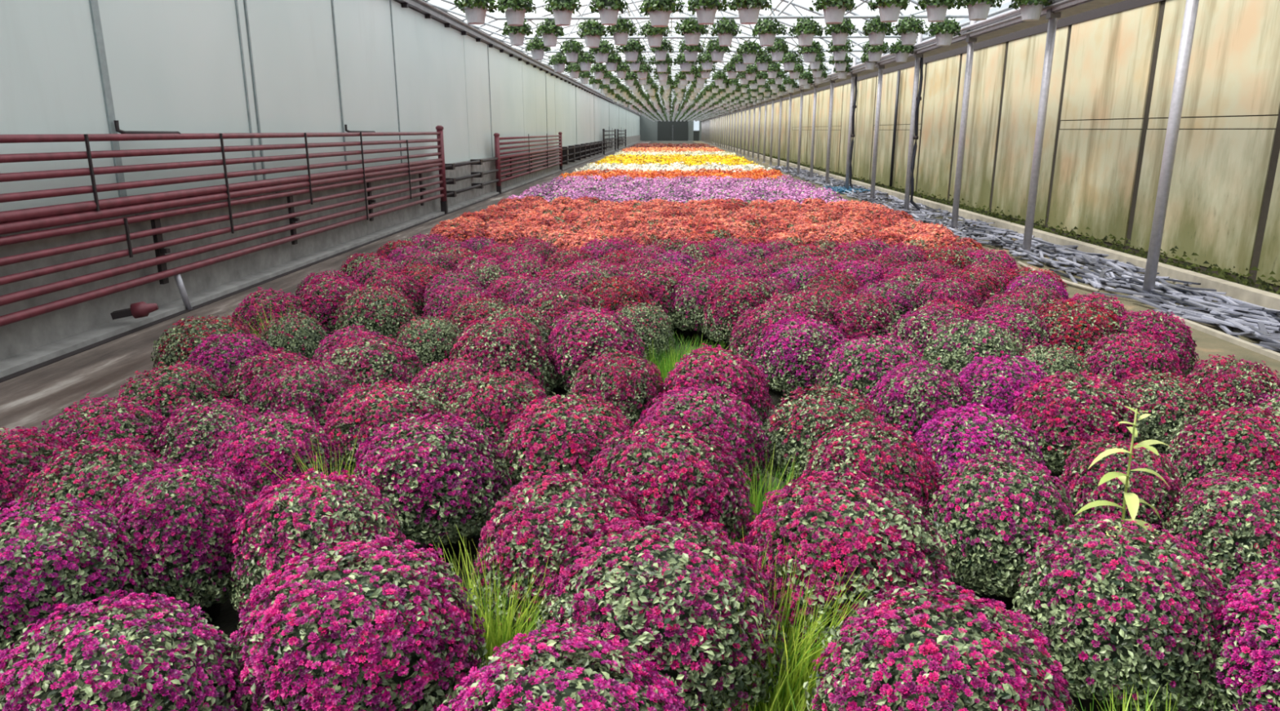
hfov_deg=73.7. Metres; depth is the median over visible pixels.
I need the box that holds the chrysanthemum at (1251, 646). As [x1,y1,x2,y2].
[1192,559,1279,710]
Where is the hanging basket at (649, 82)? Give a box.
[644,77,653,89]
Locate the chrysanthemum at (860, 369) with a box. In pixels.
[814,331,928,417]
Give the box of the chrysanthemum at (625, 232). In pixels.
[617,226,642,237]
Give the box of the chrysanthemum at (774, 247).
[760,239,795,256]
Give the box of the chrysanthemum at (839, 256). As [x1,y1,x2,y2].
[824,250,864,264]
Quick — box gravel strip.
[769,164,1279,351]
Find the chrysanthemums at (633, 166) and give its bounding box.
[573,161,771,172]
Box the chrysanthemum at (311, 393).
[250,359,364,473]
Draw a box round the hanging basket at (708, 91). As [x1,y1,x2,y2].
[702,84,712,96]
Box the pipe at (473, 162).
[444,157,499,196]
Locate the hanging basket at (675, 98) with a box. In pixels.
[674,97,684,103]
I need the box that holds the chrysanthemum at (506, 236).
[487,226,529,249]
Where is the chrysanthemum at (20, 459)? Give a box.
[0,426,81,532]
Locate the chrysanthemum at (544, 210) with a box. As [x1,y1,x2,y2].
[533,204,561,215]
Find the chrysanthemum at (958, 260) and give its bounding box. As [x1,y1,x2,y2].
[918,244,976,269]
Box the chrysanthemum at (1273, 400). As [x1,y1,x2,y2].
[1240,389,1279,431]
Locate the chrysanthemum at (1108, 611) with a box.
[1010,512,1235,710]
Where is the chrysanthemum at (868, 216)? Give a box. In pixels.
[840,209,875,221]
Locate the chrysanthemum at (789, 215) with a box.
[777,210,802,221]
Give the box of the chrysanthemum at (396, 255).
[387,244,434,265]
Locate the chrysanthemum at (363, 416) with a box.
[323,379,450,479]
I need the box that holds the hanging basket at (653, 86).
[643,81,660,93]
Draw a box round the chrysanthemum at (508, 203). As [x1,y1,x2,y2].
[501,200,519,206]
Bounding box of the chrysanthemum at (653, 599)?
[533,512,790,710]
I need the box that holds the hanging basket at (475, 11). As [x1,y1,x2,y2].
[453,0,497,24]
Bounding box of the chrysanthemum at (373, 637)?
[218,532,487,710]
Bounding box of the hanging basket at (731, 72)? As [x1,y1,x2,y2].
[722,61,740,78]
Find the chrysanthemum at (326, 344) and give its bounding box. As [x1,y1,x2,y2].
[312,324,379,373]
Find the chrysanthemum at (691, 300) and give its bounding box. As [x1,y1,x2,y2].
[666,269,731,342]
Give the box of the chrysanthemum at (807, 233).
[786,222,826,244]
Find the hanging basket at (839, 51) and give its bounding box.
[826,39,854,60]
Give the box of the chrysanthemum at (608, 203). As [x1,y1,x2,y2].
[599,200,624,208]
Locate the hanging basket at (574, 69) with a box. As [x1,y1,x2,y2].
[564,62,584,78]
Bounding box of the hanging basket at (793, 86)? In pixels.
[784,80,799,92]
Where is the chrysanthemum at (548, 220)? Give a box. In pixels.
[524,213,567,227]
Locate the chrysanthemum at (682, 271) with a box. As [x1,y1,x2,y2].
[642,261,696,328]
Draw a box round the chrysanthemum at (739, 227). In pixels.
[719,220,756,235]
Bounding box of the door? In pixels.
[657,124,688,141]
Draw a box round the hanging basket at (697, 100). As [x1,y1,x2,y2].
[694,98,704,105]
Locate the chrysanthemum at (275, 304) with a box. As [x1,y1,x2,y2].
[230,287,312,339]
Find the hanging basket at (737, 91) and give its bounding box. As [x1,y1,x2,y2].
[733,85,741,96]
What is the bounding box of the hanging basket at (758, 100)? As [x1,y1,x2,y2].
[755,97,764,102]
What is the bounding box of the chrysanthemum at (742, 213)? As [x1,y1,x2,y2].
[734,209,765,217]
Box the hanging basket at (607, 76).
[601,71,613,84]
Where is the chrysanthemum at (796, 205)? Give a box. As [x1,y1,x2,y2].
[778,200,808,210]
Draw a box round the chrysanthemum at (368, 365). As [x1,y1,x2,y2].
[315,328,425,398]
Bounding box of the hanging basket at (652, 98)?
[646,92,658,100]
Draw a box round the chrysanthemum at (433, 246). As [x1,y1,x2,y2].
[426,236,477,255]
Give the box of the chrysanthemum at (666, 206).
[655,203,683,211]
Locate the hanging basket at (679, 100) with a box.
[674,93,686,101]
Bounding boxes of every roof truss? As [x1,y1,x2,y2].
[425,0,928,39]
[440,0,968,20]
[461,0,888,53]
[488,0,860,62]
[510,1,835,71]
[526,14,812,76]
[539,26,798,81]
[551,35,784,85]
[560,42,768,88]
[568,49,739,92]
[577,54,751,94]
[582,59,739,97]
[587,63,749,98]
[592,67,714,101]
[596,71,710,102]
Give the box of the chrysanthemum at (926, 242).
[899,233,943,251]
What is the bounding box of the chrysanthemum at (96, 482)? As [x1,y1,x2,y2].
[12,437,174,530]
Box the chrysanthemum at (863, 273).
[831,258,887,289]
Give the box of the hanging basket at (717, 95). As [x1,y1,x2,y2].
[712,91,721,98]
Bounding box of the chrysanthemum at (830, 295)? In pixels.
[795,279,853,308]
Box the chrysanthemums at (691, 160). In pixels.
[588,153,757,166]
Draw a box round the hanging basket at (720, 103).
[717,98,723,105]
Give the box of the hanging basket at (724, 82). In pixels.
[714,75,729,88]
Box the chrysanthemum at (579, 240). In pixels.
[564,233,604,253]
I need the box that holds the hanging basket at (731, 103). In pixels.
[728,98,733,105]
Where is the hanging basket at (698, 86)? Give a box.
[690,78,707,88]
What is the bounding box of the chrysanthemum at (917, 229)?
[911,222,954,235]
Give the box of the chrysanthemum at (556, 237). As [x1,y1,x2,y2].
[537,228,579,251]
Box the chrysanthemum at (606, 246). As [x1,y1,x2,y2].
[577,239,629,260]
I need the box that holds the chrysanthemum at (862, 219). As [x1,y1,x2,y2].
[839,215,870,224]
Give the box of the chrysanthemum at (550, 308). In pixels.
[526,285,598,330]
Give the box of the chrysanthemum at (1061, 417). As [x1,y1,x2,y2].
[1011,371,1149,490]
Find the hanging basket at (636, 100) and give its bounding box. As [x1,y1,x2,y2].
[628,98,638,105]
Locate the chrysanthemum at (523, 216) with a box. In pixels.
[514,211,542,222]
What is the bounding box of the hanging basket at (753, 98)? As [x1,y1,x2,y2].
[748,93,756,101]
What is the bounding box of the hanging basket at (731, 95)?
[727,90,735,98]
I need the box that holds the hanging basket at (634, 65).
[624,53,647,71]
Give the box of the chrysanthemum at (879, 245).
[853,237,889,255]
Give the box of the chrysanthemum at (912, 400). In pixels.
[862,356,977,457]
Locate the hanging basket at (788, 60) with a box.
[777,48,803,71]
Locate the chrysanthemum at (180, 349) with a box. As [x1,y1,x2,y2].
[150,314,255,379]
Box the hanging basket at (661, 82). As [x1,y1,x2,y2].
[653,74,671,85]
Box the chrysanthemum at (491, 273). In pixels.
[462,261,512,289]
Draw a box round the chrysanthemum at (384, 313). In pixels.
[333,282,418,340]
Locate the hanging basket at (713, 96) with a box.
[710,93,718,101]
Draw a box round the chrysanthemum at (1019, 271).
[1001,265,1069,295]
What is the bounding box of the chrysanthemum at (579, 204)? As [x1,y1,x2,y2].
[565,198,592,209]
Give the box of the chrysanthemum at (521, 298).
[505,275,575,315]
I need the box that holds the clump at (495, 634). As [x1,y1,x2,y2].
[427,526,564,695]
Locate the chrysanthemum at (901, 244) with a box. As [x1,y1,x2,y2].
[888,242,924,256]
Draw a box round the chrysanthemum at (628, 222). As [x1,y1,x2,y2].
[614,215,649,229]
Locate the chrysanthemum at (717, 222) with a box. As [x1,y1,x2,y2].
[700,217,728,226]
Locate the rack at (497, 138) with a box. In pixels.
[493,132,562,193]
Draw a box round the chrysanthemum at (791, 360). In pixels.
[752,314,848,404]
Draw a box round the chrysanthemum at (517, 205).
[507,200,531,209]
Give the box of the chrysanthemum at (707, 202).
[698,200,720,205]
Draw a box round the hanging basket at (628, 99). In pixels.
[625,92,634,101]
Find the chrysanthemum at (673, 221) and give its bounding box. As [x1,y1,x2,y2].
[657,214,693,228]
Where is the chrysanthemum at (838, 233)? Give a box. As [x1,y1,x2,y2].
[817,226,861,244]
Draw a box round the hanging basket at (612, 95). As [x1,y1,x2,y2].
[609,88,618,98]
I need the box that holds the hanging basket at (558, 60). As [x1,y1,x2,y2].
[548,48,571,71]
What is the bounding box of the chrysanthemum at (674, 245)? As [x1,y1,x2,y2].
[647,235,693,253]
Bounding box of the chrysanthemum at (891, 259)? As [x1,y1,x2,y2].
[856,253,901,275]
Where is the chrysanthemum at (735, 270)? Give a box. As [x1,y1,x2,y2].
[713,262,765,282]
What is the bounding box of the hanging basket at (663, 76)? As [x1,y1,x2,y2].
[653,65,671,80]
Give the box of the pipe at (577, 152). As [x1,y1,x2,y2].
[562,141,604,164]
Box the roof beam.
[707,0,1124,119]
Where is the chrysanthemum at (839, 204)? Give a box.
[825,200,851,208]
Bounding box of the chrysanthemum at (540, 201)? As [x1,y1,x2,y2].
[531,199,551,205]
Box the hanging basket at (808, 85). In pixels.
[803,78,813,88]
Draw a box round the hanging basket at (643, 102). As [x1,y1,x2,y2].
[638,97,648,103]
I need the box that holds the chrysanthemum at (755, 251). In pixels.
[724,240,771,266]
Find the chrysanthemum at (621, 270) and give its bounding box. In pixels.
[591,262,642,282]
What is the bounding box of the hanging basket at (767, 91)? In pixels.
[763,86,772,96]
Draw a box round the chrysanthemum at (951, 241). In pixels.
[936,235,985,251]
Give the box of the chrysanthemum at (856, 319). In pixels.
[822,292,900,350]
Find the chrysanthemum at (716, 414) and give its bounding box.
[637,381,770,494]
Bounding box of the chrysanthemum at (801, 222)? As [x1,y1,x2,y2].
[795,218,817,225]
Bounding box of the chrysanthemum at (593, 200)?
[576,195,602,204]
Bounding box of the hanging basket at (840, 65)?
[828,52,853,71]
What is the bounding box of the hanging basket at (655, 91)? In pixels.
[644,88,658,96]
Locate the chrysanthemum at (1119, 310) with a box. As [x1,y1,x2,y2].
[1057,292,1132,326]
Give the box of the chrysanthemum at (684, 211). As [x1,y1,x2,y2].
[675,207,697,217]
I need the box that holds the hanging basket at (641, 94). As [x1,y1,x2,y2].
[635,90,644,98]
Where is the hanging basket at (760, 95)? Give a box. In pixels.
[756,91,764,98]
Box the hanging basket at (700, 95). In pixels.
[697,93,706,101]
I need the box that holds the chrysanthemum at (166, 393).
[112,361,233,431]
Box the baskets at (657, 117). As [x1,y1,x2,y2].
[643,111,719,121]
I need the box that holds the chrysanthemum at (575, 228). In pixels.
[551,222,585,233]
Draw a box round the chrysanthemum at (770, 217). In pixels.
[758,213,787,222]
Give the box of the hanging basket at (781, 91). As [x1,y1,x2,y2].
[777,84,787,95]
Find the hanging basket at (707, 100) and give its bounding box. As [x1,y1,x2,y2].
[706,98,715,105]
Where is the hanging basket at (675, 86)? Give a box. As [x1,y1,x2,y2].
[671,84,686,93]
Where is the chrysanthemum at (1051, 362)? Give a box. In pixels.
[1015,338,1093,387]
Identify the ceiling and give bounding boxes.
[524,0,868,104]
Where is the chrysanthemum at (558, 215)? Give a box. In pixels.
[551,211,575,217]
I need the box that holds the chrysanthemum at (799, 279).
[768,263,825,292]
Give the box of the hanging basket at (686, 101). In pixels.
[683,98,693,105]
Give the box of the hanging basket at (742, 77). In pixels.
[734,71,748,84]
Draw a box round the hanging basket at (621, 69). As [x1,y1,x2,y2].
[613,57,630,78]
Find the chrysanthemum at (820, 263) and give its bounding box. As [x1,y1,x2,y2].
[791,255,840,273]
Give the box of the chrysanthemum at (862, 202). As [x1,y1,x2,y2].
[850,200,873,205]
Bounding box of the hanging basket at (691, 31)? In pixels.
[674,12,708,45]
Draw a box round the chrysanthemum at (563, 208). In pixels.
[554,203,579,213]
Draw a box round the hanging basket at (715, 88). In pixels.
[708,80,719,93]
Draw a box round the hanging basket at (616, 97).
[613,94,620,102]
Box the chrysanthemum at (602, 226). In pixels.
[590,221,622,233]
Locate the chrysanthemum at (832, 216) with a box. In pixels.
[813,209,839,222]
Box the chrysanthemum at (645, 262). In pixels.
[622,254,666,270]
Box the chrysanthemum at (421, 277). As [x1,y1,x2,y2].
[400,261,453,320]
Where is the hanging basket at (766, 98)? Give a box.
[762,95,771,101]
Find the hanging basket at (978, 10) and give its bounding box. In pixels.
[955,0,1004,20]
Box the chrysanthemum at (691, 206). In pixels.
[677,203,702,211]
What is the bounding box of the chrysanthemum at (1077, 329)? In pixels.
[1035,298,1128,369]
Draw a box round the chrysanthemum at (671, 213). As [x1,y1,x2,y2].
[655,208,686,219]
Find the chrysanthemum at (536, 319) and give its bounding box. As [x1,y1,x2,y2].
[479,303,555,358]
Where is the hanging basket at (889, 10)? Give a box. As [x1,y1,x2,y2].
[867,0,910,22]
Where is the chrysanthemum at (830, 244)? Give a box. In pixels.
[809,238,843,253]
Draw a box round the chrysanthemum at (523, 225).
[499,220,538,231]
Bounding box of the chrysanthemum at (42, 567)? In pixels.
[0,497,150,677]
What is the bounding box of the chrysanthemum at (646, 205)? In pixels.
[637,201,662,208]
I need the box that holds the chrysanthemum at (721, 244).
[709,236,742,253]
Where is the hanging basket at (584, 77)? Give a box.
[577,71,594,84]
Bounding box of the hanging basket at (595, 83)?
[588,75,602,88]
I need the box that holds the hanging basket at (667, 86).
[662,77,674,89]
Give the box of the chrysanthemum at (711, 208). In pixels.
[688,204,723,217]
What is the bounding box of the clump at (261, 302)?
[230,302,311,338]
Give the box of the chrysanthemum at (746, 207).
[738,205,759,213]
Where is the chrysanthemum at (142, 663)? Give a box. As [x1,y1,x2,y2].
[0,589,250,710]
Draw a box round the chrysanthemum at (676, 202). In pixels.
[663,200,684,205]
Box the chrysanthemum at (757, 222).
[734,213,772,227]
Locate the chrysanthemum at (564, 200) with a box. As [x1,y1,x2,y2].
[549,195,573,205]
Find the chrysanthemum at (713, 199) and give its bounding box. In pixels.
[706,197,724,202]
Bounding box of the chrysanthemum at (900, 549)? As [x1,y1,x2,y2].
[740,468,958,669]
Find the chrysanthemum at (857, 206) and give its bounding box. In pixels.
[849,202,871,210]
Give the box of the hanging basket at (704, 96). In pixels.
[699,90,708,98]
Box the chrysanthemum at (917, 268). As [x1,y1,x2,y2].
[877,260,939,286]
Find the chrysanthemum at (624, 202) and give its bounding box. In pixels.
[619,199,635,204]
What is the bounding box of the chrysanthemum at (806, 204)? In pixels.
[803,203,817,207]
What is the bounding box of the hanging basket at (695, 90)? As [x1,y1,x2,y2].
[689,83,700,93]
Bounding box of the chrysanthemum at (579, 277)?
[554,263,617,294]
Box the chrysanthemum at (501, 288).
[486,272,543,310]
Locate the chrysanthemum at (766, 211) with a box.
[753,208,777,215]
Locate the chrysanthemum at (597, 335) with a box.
[546,307,648,391]
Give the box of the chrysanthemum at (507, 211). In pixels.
[498,208,515,215]
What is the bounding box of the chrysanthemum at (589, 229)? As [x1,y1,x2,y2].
[573,226,602,235]
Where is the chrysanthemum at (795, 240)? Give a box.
[764,231,807,250]
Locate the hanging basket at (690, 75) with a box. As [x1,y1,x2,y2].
[680,64,697,80]
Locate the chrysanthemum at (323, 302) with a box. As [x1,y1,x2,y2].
[297,274,373,341]
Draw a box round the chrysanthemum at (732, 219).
[721,214,740,222]
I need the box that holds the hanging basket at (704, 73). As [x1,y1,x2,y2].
[697,63,716,78]
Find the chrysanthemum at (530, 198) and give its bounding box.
[519,195,546,203]
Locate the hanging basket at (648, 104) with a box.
[645,101,652,107]
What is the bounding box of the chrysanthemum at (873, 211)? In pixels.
[864,206,887,217]
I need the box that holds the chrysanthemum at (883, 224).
[866,218,898,229]
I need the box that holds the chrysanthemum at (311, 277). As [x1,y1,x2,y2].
[294,269,355,300]
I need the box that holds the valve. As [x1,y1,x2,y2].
[110,301,158,319]
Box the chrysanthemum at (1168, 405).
[1112,369,1215,466]
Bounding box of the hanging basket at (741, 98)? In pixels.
[737,93,744,100]
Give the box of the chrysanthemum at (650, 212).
[640,206,664,217]
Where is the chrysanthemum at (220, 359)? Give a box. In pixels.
[182,332,274,395]
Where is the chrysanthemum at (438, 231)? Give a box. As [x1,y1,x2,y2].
[429,225,454,238]
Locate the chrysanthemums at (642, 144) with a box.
[628,142,715,148]
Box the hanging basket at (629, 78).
[620,71,638,85]
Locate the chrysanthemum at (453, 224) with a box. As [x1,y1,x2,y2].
[429,218,466,233]
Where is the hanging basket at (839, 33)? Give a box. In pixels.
[823,17,857,45]
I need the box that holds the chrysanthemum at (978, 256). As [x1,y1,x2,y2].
[964,247,1018,273]
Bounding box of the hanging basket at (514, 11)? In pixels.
[496,0,536,26]
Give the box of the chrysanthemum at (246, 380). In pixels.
[223,346,314,417]
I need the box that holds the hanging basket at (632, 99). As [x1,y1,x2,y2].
[629,94,635,102]
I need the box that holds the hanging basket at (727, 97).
[721,93,731,101]
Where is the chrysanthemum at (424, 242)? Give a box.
[404,235,439,249]
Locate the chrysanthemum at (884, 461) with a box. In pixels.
[798,415,946,532]
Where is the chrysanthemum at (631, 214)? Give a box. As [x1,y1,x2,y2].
[622,211,649,220]
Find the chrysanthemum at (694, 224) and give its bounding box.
[680,218,712,231]
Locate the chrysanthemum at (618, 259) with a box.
[599,248,640,267]
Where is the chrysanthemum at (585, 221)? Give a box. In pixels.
[574,213,613,229]
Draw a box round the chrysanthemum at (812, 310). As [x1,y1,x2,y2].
[759,290,838,337]
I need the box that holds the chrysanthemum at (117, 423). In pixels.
[39,392,174,470]
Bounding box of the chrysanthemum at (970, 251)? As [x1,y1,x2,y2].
[942,243,977,255]
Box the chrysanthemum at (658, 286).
[626,266,682,328]
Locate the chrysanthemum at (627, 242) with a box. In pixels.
[602,235,639,252]
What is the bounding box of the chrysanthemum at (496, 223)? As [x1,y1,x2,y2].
[487,217,513,227]
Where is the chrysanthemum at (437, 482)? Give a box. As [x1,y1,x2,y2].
[352,411,512,561]
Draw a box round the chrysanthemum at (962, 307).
[913,297,978,318]
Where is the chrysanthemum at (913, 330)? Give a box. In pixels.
[888,302,976,363]
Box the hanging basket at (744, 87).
[737,81,750,93]
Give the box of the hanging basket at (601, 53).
[588,36,616,62]
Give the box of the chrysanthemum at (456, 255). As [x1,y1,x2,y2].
[434,244,479,272]
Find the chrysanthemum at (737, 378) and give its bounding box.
[657,343,774,432]
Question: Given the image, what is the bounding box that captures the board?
[1173,315,1279,360]
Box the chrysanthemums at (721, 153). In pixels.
[608,150,735,156]
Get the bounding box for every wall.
[0,0,641,382]
[640,106,709,141]
[709,0,1279,294]
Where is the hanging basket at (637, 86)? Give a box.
[631,83,642,93]
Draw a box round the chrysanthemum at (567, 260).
[545,246,595,274]
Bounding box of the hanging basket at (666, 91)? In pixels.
[660,84,674,93]
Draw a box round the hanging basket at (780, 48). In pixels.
[764,37,789,61]
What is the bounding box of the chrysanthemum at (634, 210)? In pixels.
[625,206,646,213]
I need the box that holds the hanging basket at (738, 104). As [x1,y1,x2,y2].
[733,102,741,106]
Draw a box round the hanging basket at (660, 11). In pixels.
[637,0,685,26]
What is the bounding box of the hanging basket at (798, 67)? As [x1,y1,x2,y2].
[782,62,804,79]
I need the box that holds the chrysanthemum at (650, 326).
[615,300,675,362]
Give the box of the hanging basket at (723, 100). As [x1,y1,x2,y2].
[719,97,727,103]
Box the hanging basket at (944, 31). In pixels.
[925,14,961,46]
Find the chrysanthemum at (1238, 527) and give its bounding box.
[1160,463,1279,613]
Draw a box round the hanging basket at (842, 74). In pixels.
[832,63,851,79]
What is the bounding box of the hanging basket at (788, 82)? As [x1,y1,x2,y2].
[782,75,796,89]
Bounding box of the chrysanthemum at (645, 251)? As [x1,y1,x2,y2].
[626,243,666,258]
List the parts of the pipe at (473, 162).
rail, rail, rail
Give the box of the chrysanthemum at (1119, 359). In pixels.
[1082,331,1183,391]
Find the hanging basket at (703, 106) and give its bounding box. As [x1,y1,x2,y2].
[700,102,706,109]
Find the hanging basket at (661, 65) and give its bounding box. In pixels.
[647,52,673,71]
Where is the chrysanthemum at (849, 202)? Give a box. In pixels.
[842,199,858,205]
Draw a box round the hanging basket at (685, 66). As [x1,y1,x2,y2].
[673,53,697,71]
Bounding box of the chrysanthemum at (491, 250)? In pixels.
[475,243,517,260]
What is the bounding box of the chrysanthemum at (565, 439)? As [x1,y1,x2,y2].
[495,391,631,502]
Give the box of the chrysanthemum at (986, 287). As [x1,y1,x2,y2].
[939,266,1004,307]
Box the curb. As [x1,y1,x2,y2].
[709,141,1279,310]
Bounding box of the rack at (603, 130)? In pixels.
[602,128,616,155]
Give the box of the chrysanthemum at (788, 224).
[768,218,798,228]
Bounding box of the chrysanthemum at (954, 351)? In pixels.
[920,315,1030,380]
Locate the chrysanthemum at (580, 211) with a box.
[570,208,588,213]
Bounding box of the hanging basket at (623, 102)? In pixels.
[621,98,628,105]
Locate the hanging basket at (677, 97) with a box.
[671,92,684,98]
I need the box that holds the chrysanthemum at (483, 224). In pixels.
[456,219,493,230]
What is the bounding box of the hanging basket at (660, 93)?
[659,92,671,98]
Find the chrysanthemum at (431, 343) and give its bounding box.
[392,314,462,383]
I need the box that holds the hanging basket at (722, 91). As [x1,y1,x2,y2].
[718,88,725,96]
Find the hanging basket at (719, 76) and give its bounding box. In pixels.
[711,67,728,85]
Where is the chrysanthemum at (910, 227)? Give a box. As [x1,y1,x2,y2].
[898,221,924,232]
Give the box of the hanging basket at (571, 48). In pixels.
[560,35,585,62]
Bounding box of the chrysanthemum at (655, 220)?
[644,214,666,225]
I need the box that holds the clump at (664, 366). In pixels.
[644,329,729,388]
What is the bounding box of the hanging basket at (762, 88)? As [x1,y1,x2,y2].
[757,82,768,92]
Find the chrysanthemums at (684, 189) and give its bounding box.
[506,174,848,204]
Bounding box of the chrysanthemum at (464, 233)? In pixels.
[441,223,491,243]
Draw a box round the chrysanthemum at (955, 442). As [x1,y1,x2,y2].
[911,402,1045,503]
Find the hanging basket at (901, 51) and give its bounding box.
[887,37,914,62]
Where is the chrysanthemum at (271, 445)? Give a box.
[209,409,345,522]
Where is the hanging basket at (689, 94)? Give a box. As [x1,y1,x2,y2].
[685,91,698,99]
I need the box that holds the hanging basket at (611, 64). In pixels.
[599,52,622,71]
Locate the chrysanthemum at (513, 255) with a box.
[497,248,549,266]
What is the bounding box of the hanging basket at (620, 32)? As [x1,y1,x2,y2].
[607,11,637,44]
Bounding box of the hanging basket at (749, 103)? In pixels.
[746,99,752,106]
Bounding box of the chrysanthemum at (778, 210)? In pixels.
[773,206,798,214]
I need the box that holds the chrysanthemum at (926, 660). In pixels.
[803,575,1077,710]
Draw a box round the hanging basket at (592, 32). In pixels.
[576,13,608,47]
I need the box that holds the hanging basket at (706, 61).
[694,49,717,70]
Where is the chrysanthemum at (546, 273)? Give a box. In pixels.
[536,264,576,283]
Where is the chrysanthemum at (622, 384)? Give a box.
[565,348,665,429]
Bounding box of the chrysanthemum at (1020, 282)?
[1004,271,1069,299]
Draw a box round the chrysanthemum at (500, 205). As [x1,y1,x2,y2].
[485,204,507,209]
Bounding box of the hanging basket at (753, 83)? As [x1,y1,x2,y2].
[747,79,757,88]
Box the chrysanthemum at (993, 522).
[924,448,1079,610]
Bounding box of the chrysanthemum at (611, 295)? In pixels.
[579,275,653,315]
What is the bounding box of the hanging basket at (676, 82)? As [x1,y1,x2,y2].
[674,76,690,88]
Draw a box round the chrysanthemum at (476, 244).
[462,235,498,252]
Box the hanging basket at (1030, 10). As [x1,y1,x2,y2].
[1008,0,1052,21]
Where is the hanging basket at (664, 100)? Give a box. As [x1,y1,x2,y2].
[659,93,672,101]
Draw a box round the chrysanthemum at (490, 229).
[486,224,511,232]
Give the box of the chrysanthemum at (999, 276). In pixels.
[964,264,1008,291]
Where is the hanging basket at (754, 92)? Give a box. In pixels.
[747,87,759,96]
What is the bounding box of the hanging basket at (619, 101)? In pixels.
[617,94,623,103]
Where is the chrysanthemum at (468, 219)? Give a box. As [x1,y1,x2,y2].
[453,215,483,222]
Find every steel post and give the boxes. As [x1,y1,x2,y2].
[707,118,709,143]
[708,118,710,143]
[710,117,711,144]
[711,117,712,144]
[712,117,713,145]
[713,116,715,145]
[715,115,718,146]
[715,116,716,146]
[718,115,719,146]
[720,115,721,147]
[721,114,724,148]
[723,113,725,149]
[724,113,728,150]
[727,111,730,151]
[729,112,733,151]
[733,110,736,152]
[736,109,739,153]
[738,109,742,155]
[743,107,746,155]
[747,106,751,157]
[751,104,755,159]
[757,102,761,160]
[761,101,767,163]
[768,98,774,165]
[777,95,782,167]
[786,93,792,169]
[796,86,804,175]
[809,81,817,177]
[825,65,835,183]
[844,57,856,188]
[870,53,884,199]
[903,32,922,209]
[951,20,977,230]
[1019,2,1061,253]
[1133,0,1199,298]
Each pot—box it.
[462,4,487,24]
[504,6,526,26]
[507,31,525,45]
[530,48,545,59]
[542,32,558,46]
[552,7,573,26]
[552,62,565,71]
[564,50,577,62]
[568,70,579,78]
[578,61,591,71]
[579,76,588,84]
[583,33,600,47]
[591,82,599,88]
[593,50,608,62]
[594,71,604,79]
[597,6,618,25]
[600,87,607,93]
[601,76,610,84]
[604,91,611,97]
[605,61,617,71]
[608,82,617,88]
[613,31,629,44]
[613,88,620,93]
[616,70,626,78]
[619,91,626,96]
[623,49,638,61]
[624,79,634,85]
[628,84,635,90]
[629,61,640,71]
[631,87,638,93]
[633,91,639,96]
[636,70,648,79]
[638,79,647,84]
[644,83,651,89]
[646,32,663,47]
[647,87,655,93]
[648,9,671,26]
[649,96,655,100]
[654,48,666,60]
[655,62,668,71]
[657,72,668,80]
[658,78,667,85]
[662,83,671,89]
[664,88,671,93]
[674,87,681,93]
[677,82,685,88]
[677,91,684,96]
[679,61,691,71]
[679,77,688,84]
[683,31,702,45]
[683,49,697,61]
[685,72,694,80]
[688,94,695,99]
[690,91,697,96]
[693,87,700,93]
[694,5,717,24]
[695,82,703,88]
[696,76,705,84]
[700,70,711,78]
[701,60,713,70]
[706,90,712,96]
[711,49,724,61]
[711,87,718,93]
[714,78,723,85]
[715,94,721,98]
[717,31,733,45]
[719,83,726,88]
[720,90,725,96]
[725,88,732,93]
[725,339,733,350]
[726,70,737,78]
[728,83,736,90]
[729,93,735,98]
[734,62,746,71]
[734,90,741,96]
[737,4,760,24]
[739,76,748,84]
[740,86,746,93]
[742,52,756,63]
[742,93,748,97]
[745,71,756,79]
[749,83,757,88]
[751,90,758,96]
[755,78,766,84]
[756,61,768,71]
[756,94,762,98]
[757,31,776,46]
[758,86,765,92]
[763,90,770,96]
[767,70,777,78]
[769,84,777,89]
[770,48,783,61]
[770,93,777,98]
[772,86,779,93]
[774,76,782,84]
[777,90,783,95]
[782,60,795,71]
[782,390,811,404]
[784,83,792,89]
[787,87,795,92]
[788,70,799,79]
[797,31,814,46]
[798,77,808,84]
[802,50,816,62]
[803,82,811,88]
[809,59,820,69]
[812,69,822,77]
[813,75,823,83]
[822,4,846,23]
[831,31,848,45]
[832,48,847,60]
[834,61,846,71]
[837,71,847,79]
[864,60,875,70]
[866,49,883,62]
[868,30,886,44]
[877,3,902,22]
[894,50,908,62]
[900,30,918,44]
[925,2,947,22]
[935,31,954,46]
[967,0,991,20]
[1020,1,1044,21]
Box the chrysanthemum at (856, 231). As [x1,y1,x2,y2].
[834,223,872,240]
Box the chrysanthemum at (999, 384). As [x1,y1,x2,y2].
[955,354,1048,426]
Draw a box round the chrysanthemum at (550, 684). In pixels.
[436,618,690,710]
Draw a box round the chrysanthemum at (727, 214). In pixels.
[717,208,739,217]
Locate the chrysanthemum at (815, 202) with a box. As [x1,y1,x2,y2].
[801,197,826,207]
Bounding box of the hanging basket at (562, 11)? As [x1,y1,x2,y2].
[542,0,581,26]
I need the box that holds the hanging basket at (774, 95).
[769,92,777,98]
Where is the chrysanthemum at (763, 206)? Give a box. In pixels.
[748,202,774,210]
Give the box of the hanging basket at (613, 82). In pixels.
[607,75,620,88]
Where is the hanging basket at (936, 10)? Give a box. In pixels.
[914,0,959,22]
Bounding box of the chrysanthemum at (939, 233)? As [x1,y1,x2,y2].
[913,226,953,239]
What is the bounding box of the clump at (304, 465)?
[259,433,377,495]
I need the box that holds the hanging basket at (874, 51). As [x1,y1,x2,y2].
[860,40,890,62]
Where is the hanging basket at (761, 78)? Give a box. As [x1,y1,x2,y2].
[755,71,771,84]
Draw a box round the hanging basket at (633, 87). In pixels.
[624,80,639,90]
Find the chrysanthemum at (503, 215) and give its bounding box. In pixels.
[484,210,515,222]
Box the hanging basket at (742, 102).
[738,99,746,105]

